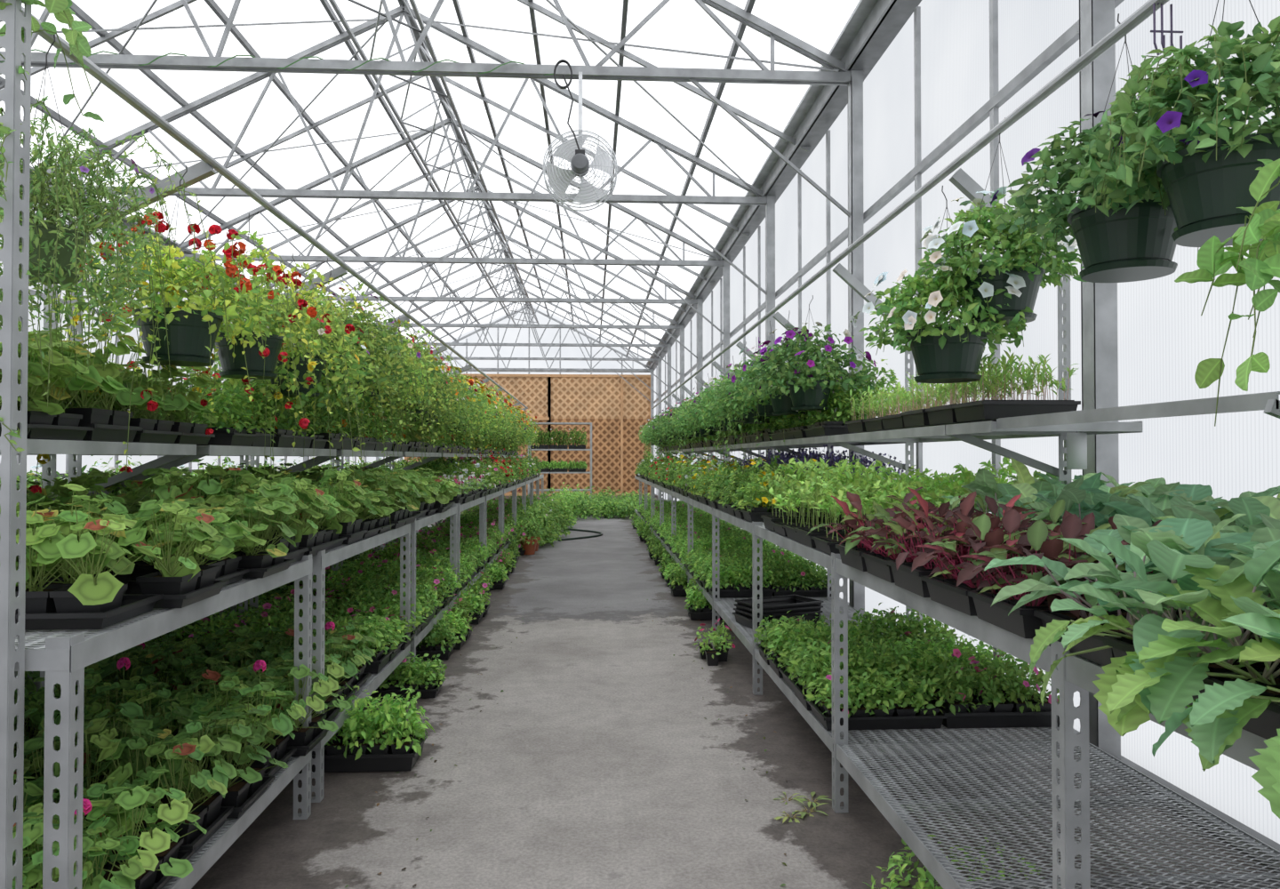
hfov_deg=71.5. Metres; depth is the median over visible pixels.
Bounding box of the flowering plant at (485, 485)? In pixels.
[442,473,489,495]
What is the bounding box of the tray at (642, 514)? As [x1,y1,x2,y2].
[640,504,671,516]
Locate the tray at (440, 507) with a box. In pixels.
[399,467,454,512]
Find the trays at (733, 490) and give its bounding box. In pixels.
[672,444,909,522]
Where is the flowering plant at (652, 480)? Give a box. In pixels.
[649,464,659,483]
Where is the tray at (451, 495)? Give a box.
[421,468,457,506]
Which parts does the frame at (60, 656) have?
post, post, frame, frame, frame, post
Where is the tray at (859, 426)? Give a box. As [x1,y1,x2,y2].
[845,388,922,432]
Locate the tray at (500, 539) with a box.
[461,527,504,546]
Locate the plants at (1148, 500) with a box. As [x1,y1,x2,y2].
[940,457,1279,609]
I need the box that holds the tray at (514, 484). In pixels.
[506,464,517,486]
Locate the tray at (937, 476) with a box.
[882,468,1010,526]
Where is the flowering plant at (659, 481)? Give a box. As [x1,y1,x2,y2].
[657,459,679,485]
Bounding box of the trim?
[28,78,850,401]
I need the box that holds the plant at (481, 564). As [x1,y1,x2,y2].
[430,541,485,573]
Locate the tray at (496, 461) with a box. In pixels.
[464,450,507,488]
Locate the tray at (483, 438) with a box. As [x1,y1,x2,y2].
[476,438,484,454]
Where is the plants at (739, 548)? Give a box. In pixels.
[731,540,779,555]
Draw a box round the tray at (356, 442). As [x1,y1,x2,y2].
[315,397,371,449]
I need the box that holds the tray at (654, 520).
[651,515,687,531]
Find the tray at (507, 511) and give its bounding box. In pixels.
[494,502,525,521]
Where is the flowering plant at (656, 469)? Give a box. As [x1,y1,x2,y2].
[653,461,678,485]
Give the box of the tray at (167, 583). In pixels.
[16,498,235,607]
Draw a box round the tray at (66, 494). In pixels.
[0,473,130,539]
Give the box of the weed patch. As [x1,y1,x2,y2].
[773,791,1043,888]
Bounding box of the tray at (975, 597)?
[946,509,1205,638]
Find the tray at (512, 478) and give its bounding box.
[501,459,515,486]
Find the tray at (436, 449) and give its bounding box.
[421,424,439,452]
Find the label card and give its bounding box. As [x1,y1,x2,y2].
[1066,431,1087,469]
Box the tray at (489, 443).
[485,437,492,454]
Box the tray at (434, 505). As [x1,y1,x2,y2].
[400,472,443,515]
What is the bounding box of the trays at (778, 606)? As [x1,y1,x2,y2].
[732,594,825,629]
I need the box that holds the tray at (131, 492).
[75,467,175,506]
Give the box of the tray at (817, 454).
[795,449,854,471]
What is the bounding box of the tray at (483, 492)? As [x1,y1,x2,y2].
[457,478,486,497]
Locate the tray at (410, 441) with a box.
[375,416,423,451]
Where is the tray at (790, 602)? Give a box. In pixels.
[735,594,823,610]
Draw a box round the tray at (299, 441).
[206,351,314,447]
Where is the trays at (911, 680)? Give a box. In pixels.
[753,602,1059,730]
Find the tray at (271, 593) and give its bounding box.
[242,590,277,612]
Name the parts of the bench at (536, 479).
post, post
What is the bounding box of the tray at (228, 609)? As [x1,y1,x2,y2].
[192,608,239,631]
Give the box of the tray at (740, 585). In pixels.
[704,559,774,597]
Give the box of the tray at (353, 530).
[251,468,371,543]
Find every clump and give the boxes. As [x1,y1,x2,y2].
[516,494,563,546]
[527,490,570,535]
[534,490,577,527]
[539,485,581,518]
[554,481,583,513]
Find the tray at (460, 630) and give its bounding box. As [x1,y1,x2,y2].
[427,607,472,649]
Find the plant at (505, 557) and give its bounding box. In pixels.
[489,547,512,576]
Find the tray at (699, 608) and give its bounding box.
[683,584,722,619]
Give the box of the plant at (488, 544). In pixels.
[446,535,496,562]
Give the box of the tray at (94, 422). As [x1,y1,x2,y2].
[0,304,146,441]
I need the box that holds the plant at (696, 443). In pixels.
[693,436,704,447]
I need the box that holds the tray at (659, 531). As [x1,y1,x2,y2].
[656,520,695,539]
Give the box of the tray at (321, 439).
[251,379,330,448]
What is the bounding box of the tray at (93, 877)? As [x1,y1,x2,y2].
[12,798,159,888]
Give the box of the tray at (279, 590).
[258,584,290,604]
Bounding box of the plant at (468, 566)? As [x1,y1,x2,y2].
[410,552,477,585]
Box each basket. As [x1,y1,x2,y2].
[28,165,316,493]
[127,213,362,434]
[209,253,391,528]
[264,257,421,468]
[285,283,437,468]
[309,299,451,479]
[335,314,459,474]
[367,331,472,462]
[387,357,481,438]
[394,350,487,491]
[420,371,501,476]
[433,374,511,466]
[434,362,491,437]
[455,366,500,438]
[464,376,515,437]
[476,397,516,467]
[484,392,520,453]
[486,380,520,438]
[488,394,522,447]
[492,408,528,456]
[505,399,532,459]
[506,415,538,457]
[508,404,528,439]
[509,408,535,444]
[513,410,539,455]
[514,406,540,439]
[637,412,659,455]
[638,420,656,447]
[639,408,662,455]
[642,406,678,457]
[644,407,683,454]
[647,397,688,453]
[647,400,672,449]
[649,394,676,452]
[653,395,700,455]
[656,391,705,456]
[656,392,691,453]
[664,390,703,455]
[666,383,720,456]
[669,380,707,455]
[671,373,732,459]
[676,363,743,454]
[681,360,751,456]
[694,355,767,458]
[698,341,780,452]
[706,346,779,456]
[712,320,807,452]
[726,313,841,415]
[742,296,879,410]
[850,185,1033,383]
[917,117,1085,325]
[990,13,1223,282]
[1060,0,1279,247]
[1174,158,1279,426]
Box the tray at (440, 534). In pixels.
[403,526,446,543]
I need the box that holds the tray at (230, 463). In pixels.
[226,458,296,468]
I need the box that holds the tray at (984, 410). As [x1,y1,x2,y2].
[951,350,1080,422]
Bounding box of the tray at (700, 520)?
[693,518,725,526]
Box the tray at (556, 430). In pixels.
[549,428,568,448]
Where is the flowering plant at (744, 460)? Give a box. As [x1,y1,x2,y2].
[738,456,767,471]
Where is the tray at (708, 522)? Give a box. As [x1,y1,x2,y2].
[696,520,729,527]
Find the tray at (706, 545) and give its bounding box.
[678,535,731,565]
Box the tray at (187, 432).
[70,362,219,444]
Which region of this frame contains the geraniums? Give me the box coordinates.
[12,616,375,888]
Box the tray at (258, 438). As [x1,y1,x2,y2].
[168,370,277,447]
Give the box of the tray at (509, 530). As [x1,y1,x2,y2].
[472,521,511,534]
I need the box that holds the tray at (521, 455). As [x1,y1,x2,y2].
[497,453,528,481]
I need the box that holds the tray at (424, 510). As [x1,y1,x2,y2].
[367,466,431,518]
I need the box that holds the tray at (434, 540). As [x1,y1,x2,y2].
[391,529,439,551]
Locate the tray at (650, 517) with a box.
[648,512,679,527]
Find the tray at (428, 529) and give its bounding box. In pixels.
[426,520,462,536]
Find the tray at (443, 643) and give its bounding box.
[416,615,461,660]
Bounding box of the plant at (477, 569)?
[424,547,481,575]
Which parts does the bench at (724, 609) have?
frame, post, frame, frame, arm, post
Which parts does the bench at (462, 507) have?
post, post, frame, post, frame, frame, post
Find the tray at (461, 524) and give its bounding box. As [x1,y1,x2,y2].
[438,519,472,528]
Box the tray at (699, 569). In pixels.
[692,560,748,586]
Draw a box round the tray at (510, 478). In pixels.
[484,452,513,487]
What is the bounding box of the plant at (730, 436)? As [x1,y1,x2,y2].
[722,431,739,444]
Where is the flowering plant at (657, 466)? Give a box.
[653,457,673,483]
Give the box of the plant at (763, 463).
[755,448,811,475]
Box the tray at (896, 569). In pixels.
[862,487,1071,597]
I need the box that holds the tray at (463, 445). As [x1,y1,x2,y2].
[456,435,467,453]
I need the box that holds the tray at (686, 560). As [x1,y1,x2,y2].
[681,544,740,573]
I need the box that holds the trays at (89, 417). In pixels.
[0,304,219,444]
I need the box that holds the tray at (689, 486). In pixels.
[684,459,736,498]
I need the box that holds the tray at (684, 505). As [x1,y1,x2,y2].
[668,503,694,507]
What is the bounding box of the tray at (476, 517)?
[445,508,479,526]
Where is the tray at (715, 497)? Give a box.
[706,463,766,508]
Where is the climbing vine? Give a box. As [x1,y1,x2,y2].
[0,0,103,451]
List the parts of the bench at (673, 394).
post, arm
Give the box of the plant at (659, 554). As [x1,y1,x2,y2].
[651,542,671,564]
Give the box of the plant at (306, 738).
[168,656,342,756]
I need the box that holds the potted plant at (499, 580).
[486,562,509,589]
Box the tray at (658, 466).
[653,456,687,484]
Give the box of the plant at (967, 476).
[896,456,1038,528]
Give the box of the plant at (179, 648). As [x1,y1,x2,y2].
[98,641,248,692]
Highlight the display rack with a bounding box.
[528,422,591,498]
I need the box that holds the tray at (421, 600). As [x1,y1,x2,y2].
[344,585,433,631]
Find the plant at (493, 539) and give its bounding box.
[460,533,498,554]
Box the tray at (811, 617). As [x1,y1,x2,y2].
[772,613,825,629]
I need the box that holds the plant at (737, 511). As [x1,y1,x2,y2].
[730,469,814,519]
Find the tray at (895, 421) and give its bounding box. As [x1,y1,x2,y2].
[880,381,967,429]
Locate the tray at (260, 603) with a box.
[212,597,264,617]
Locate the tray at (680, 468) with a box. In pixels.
[673,454,719,493]
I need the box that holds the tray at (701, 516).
[686,512,720,521]
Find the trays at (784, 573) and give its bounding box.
[635,499,831,597]
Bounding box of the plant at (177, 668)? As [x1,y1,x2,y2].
[84,640,226,711]
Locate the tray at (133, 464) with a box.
[89,455,183,479]
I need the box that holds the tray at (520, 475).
[492,459,523,483]
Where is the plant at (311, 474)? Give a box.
[272,463,328,481]
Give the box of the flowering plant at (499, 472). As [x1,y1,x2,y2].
[461,456,503,491]
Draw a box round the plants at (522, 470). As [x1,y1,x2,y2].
[399,448,541,494]
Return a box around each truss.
[0,0,864,86]
[29,5,775,205]
[169,117,731,266]
[260,184,703,303]
[318,230,685,328]
[328,0,539,324]
[376,264,671,347]
[410,287,657,360]
[434,305,654,371]
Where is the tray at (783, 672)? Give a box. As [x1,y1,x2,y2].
[776,632,889,691]
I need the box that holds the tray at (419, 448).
[379,413,425,451]
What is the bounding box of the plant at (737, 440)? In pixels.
[735,424,750,443]
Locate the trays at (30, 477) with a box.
[0,455,418,507]
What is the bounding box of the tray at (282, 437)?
[180,346,303,447]
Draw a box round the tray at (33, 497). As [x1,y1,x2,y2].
[0,488,44,545]
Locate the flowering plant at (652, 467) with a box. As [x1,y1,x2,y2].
[648,456,671,482]
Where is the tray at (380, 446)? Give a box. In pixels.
[343,403,387,450]
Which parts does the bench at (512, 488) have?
frame, post, frame, post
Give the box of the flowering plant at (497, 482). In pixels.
[456,456,500,492]
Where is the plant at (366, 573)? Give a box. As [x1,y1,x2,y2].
[325,566,386,587]
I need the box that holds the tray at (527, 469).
[505,457,528,480]
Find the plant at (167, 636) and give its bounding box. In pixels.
[131,632,175,663]
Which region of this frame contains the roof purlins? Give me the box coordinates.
[0,0,755,355]
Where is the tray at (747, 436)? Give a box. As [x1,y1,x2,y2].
[741,423,760,442]
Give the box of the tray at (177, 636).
[145,619,202,656]
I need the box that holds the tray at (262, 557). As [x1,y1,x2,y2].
[109,489,303,578]
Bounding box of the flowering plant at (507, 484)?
[470,453,508,487]
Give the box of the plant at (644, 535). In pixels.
[641,519,651,543]
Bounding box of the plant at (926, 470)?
[873,467,947,491]
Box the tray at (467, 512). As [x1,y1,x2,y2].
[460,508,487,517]
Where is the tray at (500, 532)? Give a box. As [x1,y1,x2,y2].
[466,526,506,548]
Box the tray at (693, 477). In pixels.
[687,456,743,499]
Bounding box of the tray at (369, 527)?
[305,481,384,538]
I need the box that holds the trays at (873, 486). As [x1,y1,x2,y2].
[759,454,1056,554]
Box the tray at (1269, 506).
[1169,496,1279,609]
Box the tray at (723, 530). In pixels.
[711,525,747,535]
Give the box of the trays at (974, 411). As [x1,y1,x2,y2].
[845,350,1080,432]
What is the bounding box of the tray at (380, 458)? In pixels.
[346,457,391,471]
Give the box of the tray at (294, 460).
[260,459,319,475]
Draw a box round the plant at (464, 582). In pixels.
[420,562,469,590]
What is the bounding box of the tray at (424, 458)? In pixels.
[414,456,460,471]
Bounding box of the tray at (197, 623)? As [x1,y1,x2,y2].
[158,608,227,639]
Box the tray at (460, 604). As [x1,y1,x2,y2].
[441,593,476,639]
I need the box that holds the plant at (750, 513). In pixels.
[739,457,831,522]
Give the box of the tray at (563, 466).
[548,459,567,471]
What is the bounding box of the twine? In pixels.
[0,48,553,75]
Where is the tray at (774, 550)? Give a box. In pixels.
[742,546,796,561]
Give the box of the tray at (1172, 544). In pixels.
[1085,518,1279,704]
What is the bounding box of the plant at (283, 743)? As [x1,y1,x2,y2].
[112,659,306,775]
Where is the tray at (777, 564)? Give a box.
[762,556,824,582]
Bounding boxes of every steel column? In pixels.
[16,216,21,463]
[157,253,167,475]
[303,456,309,461]
[650,368,653,495]
[657,358,661,500]
[667,344,671,501]
[680,325,684,455]
[696,298,703,460]
[722,259,730,460]
[765,195,775,543]
[847,70,864,614]
[1076,0,1127,784]
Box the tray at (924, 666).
[901,640,1027,694]
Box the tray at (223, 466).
[212,456,266,468]
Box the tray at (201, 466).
[191,462,268,478]
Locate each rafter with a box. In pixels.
[0,0,811,152]
[126,75,750,237]
[224,155,715,285]
[291,209,693,315]
[371,248,678,336]
[395,275,666,352]
[432,296,657,365]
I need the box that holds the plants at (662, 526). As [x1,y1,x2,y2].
[659,524,697,541]
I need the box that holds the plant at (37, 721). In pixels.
[13,718,116,786]
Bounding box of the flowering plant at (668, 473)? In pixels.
[664,463,678,489]
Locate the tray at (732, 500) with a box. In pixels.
[721,455,796,516]
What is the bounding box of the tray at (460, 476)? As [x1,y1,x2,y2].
[438,474,479,500]
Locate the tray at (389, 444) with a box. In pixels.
[354,401,395,450]
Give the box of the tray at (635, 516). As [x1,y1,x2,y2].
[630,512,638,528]
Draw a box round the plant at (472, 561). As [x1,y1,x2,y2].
[420,547,476,580]
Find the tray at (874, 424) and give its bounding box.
[863,384,945,431]
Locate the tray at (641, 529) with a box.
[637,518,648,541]
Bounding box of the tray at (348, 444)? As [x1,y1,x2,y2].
[267,385,356,449]
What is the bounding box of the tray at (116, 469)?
[104,468,151,493]
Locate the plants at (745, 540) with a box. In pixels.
[725,535,772,548]
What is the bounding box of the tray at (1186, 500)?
[1127,484,1279,527]
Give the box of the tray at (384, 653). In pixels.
[286,611,398,673]
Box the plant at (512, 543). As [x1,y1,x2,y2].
[507,530,519,563]
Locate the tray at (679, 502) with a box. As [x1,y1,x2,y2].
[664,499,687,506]
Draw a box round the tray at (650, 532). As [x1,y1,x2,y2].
[646,524,651,540]
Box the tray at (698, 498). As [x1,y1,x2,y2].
[696,464,748,503]
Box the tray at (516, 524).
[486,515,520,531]
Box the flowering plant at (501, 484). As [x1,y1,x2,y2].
[462,459,503,489]
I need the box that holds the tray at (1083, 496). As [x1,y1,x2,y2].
[1001,472,1180,563]
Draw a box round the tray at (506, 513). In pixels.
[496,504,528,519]
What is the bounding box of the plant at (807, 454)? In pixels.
[783,453,849,479]
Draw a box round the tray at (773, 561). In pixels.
[763,557,817,573]
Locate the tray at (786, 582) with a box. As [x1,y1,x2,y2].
[766,565,831,596]
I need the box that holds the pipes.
[0,0,1169,408]
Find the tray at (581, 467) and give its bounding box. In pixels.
[568,460,587,471]
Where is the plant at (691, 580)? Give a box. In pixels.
[684,576,699,598]
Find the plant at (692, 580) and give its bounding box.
[684,570,699,602]
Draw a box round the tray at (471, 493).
[440,477,475,501]
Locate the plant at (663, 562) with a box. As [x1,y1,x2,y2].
[656,548,674,578]
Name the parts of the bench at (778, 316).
frame, frame, post, frame, arm, post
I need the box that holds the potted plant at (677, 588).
[667,563,687,596]
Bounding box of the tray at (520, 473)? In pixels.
[496,460,521,484]
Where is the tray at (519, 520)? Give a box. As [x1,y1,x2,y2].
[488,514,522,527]
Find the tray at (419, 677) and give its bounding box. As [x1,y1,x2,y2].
[369,651,447,698]
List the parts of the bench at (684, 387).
frame, post, frame, arm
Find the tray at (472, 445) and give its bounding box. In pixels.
[455,436,474,453]
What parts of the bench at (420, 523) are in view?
post, frame, post, post, frame, frame, post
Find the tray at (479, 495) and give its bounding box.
[443,475,481,497]
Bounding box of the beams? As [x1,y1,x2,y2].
[0,0,921,369]
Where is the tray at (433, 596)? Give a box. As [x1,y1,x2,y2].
[354,576,443,621]
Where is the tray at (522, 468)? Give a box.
[519,463,526,482]
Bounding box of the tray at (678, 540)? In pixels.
[672,536,721,559]
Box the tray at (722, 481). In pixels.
[709,454,783,511]
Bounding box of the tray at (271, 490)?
[128,458,320,562]
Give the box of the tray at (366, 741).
[312,685,435,772]
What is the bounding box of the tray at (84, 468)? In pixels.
[0,464,105,492]
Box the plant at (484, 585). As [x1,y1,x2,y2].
[465,571,491,616]
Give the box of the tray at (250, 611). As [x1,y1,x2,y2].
[235,600,331,626]
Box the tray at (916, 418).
[900,370,996,427]
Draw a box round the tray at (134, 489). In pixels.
[112,480,199,502]
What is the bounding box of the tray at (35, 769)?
[13,739,59,809]
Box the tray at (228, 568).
[60,495,266,586]
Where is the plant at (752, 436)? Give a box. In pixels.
[746,424,765,442]
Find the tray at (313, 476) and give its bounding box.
[296,474,317,482]
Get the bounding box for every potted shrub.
[513,514,545,554]
[520,510,549,551]
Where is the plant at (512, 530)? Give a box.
[511,528,519,554]
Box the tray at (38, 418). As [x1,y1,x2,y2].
[0,347,64,436]
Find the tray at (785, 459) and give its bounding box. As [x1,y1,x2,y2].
[778,444,834,477]
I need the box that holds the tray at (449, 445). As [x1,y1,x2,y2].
[438,429,454,453]
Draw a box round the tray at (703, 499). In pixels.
[698,457,761,504]
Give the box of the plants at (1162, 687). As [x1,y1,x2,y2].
[1028,537,1279,818]
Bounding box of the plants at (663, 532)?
[661,523,698,541]
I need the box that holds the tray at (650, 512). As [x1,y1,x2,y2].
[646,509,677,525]
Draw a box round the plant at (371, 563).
[346,556,404,573]
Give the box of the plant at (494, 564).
[488,555,499,568]
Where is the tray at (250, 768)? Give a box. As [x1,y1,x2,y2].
[83,697,287,818]
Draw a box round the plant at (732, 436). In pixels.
[725,431,740,444]
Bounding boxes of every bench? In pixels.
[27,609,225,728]
[67,265,410,802]
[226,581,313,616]
[249,315,457,663]
[337,344,485,607]
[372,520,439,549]
[391,364,503,569]
[424,377,516,550]
[448,388,525,535]
[467,396,533,517]
[492,402,538,504]
[518,408,543,503]
[634,400,687,516]
[639,392,697,519]
[644,384,713,531]
[651,375,731,540]
[660,360,755,563]
[672,341,784,583]
[688,312,833,634]
[713,263,919,695]
[835,391,1279,888]
[1065,653,1268,770]
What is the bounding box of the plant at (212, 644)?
[135,621,268,680]
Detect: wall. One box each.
[0,188,399,480]
[402,304,654,459]
[654,0,1279,844]
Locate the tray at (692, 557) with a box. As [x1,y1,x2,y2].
[687,550,744,577]
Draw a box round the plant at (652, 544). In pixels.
[646,530,663,559]
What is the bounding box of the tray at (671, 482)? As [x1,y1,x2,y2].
[668,471,676,491]
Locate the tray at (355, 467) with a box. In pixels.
[320,463,383,474]
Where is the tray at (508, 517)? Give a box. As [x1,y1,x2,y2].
[477,507,517,535]
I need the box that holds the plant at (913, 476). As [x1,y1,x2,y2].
[852,472,928,519]
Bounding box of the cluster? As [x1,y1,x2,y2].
[1150,2,1183,55]
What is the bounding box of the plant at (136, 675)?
[26,668,193,738]
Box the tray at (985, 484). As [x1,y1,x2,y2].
[940,457,1135,527]
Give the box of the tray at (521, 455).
[508,454,527,480]
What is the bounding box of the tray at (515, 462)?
[483,448,519,484]
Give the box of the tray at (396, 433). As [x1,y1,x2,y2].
[368,406,403,451]
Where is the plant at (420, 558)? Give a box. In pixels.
[398,549,463,595]
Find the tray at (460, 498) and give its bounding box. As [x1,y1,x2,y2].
[431,480,464,503]
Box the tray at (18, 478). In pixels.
[0,472,41,486]
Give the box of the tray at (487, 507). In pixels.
[461,504,493,516]
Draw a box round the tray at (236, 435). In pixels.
[145,370,257,446]
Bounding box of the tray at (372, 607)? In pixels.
[334,596,426,638]
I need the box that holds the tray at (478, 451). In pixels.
[472,437,483,454]
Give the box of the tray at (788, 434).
[781,410,808,439]
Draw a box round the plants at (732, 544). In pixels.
[731,543,776,552]
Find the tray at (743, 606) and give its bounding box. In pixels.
[733,599,823,615]
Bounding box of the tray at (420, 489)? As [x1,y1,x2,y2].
[372,475,430,519]
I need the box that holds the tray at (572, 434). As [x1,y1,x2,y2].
[567,427,587,448]
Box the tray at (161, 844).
[12,768,207,888]
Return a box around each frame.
[0,160,312,888]
[435,308,649,374]
[754,168,1073,813]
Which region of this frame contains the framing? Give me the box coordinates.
[26,0,1279,872]
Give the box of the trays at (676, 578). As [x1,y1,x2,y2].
[630,512,722,619]
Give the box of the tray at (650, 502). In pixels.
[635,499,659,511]
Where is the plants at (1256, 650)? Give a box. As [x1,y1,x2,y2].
[1115,564,1279,739]
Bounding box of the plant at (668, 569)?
[663,560,679,586]
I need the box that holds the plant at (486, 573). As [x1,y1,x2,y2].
[467,569,493,599]
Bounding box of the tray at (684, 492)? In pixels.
[680,452,729,496]
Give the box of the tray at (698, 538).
[675,532,727,561]
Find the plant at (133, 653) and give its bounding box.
[106,650,148,680]
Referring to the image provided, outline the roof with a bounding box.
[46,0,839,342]
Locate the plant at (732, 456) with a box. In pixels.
[725,455,759,467]
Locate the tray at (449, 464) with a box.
[409,461,452,474]
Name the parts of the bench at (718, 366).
frame, frame, post, frame, arm, post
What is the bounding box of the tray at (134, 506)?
[45,492,159,530]
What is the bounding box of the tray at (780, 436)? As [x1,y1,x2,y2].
[775,415,807,439]
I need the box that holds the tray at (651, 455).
[642,446,676,480]
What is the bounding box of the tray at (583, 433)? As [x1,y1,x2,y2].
[568,426,587,446]
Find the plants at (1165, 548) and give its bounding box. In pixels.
[984,511,1279,704]
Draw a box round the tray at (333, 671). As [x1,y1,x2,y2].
[192,642,352,724]
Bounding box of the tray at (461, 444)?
[451,432,464,453]
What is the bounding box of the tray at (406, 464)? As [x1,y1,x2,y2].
[399,456,450,476]
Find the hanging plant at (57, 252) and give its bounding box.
[0,34,231,413]
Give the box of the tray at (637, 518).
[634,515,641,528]
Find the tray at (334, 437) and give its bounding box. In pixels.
[258,379,351,448]
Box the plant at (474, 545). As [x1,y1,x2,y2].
[435,539,488,568]
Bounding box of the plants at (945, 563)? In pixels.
[806,487,1205,638]
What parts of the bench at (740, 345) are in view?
frame, frame, post, frame, arm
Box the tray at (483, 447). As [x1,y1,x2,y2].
[476,438,487,454]
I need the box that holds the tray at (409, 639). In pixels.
[326,607,416,649]
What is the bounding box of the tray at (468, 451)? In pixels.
[459,431,474,453]
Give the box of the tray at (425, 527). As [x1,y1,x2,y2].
[420,519,461,538]
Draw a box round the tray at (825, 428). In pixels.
[810,350,903,436]
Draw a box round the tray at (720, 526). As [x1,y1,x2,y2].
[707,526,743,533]
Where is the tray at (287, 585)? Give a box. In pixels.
[260,581,302,599]
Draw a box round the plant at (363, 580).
[312,573,381,595]
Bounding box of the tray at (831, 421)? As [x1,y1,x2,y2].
[657,350,903,451]
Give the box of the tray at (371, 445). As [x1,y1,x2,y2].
[324,400,379,450]
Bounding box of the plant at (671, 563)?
[662,559,678,575]
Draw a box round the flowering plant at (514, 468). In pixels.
[486,458,519,485]
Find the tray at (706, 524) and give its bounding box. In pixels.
[701,521,739,531]
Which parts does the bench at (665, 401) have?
post, arm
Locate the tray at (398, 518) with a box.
[310,468,412,528]
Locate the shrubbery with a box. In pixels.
[565,485,659,519]
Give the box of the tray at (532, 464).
[505,448,535,479]
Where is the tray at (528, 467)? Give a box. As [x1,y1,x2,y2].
[507,455,530,480]
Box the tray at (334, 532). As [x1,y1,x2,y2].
[208,478,358,550]
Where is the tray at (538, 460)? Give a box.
[516,452,541,477]
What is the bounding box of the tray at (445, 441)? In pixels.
[436,425,448,452]
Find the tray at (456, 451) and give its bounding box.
[449,432,462,453]
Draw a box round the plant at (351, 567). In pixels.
[329,556,399,577]
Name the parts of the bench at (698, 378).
frame, post, frame, arm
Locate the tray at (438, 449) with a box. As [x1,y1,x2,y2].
[431,427,444,452]
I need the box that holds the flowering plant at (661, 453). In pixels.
[644,453,670,479]
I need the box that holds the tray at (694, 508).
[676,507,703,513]
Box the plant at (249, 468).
[215,464,300,485]
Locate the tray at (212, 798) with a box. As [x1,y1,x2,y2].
[13,701,242,853]
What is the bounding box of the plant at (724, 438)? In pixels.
[718,431,734,445]
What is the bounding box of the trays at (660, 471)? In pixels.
[635,444,747,491]
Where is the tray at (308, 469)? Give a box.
[282,464,323,471]
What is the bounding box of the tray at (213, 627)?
[181,596,290,662]
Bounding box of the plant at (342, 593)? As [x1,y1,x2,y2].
[282,566,361,608]
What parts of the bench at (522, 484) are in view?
post, frame, post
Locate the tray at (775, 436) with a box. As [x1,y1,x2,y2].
[768,416,793,440]
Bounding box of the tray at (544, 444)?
[529,427,550,448]
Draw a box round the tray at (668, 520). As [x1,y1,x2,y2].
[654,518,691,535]
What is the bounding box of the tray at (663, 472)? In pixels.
[659,451,699,487]
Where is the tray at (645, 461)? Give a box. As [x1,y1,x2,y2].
[640,444,671,479]
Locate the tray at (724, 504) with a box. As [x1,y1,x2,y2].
[717,470,753,512]
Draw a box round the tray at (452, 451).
[443,432,457,453]
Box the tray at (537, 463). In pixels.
[521,456,540,477]
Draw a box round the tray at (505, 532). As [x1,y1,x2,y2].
[465,518,509,545]
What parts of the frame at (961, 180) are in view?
frame, post, frame, frame, arm, post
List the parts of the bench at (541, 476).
post, post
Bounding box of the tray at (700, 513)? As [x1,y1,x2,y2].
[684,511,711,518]
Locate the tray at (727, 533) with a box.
[715,528,751,539]
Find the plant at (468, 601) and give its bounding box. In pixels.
[453,590,469,620]
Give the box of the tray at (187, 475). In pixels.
[161,463,263,488]
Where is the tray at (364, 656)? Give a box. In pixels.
[249,616,375,687]
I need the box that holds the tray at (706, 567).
[699,555,763,591]
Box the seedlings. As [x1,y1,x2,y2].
[0,458,462,630]
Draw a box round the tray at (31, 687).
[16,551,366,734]
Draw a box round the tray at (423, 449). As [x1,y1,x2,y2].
[406,416,431,452]
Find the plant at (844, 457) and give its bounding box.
[816,451,881,478]
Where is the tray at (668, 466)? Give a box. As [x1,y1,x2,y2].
[662,459,699,488]
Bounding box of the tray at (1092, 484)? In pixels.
[969,472,1166,530]
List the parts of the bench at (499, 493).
frame, post, frame, frame, post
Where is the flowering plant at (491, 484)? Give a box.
[446,456,495,494]
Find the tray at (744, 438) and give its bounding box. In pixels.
[737,423,754,443]
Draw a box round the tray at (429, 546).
[383,533,435,553]
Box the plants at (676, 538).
[671,536,706,550]
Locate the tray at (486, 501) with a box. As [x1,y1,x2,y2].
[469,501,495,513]
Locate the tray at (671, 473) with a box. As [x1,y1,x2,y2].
[665,456,706,490]
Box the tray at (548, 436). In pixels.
[530,427,550,448]
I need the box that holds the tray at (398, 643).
[324,614,407,661]
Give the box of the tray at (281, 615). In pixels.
[203,605,303,641]

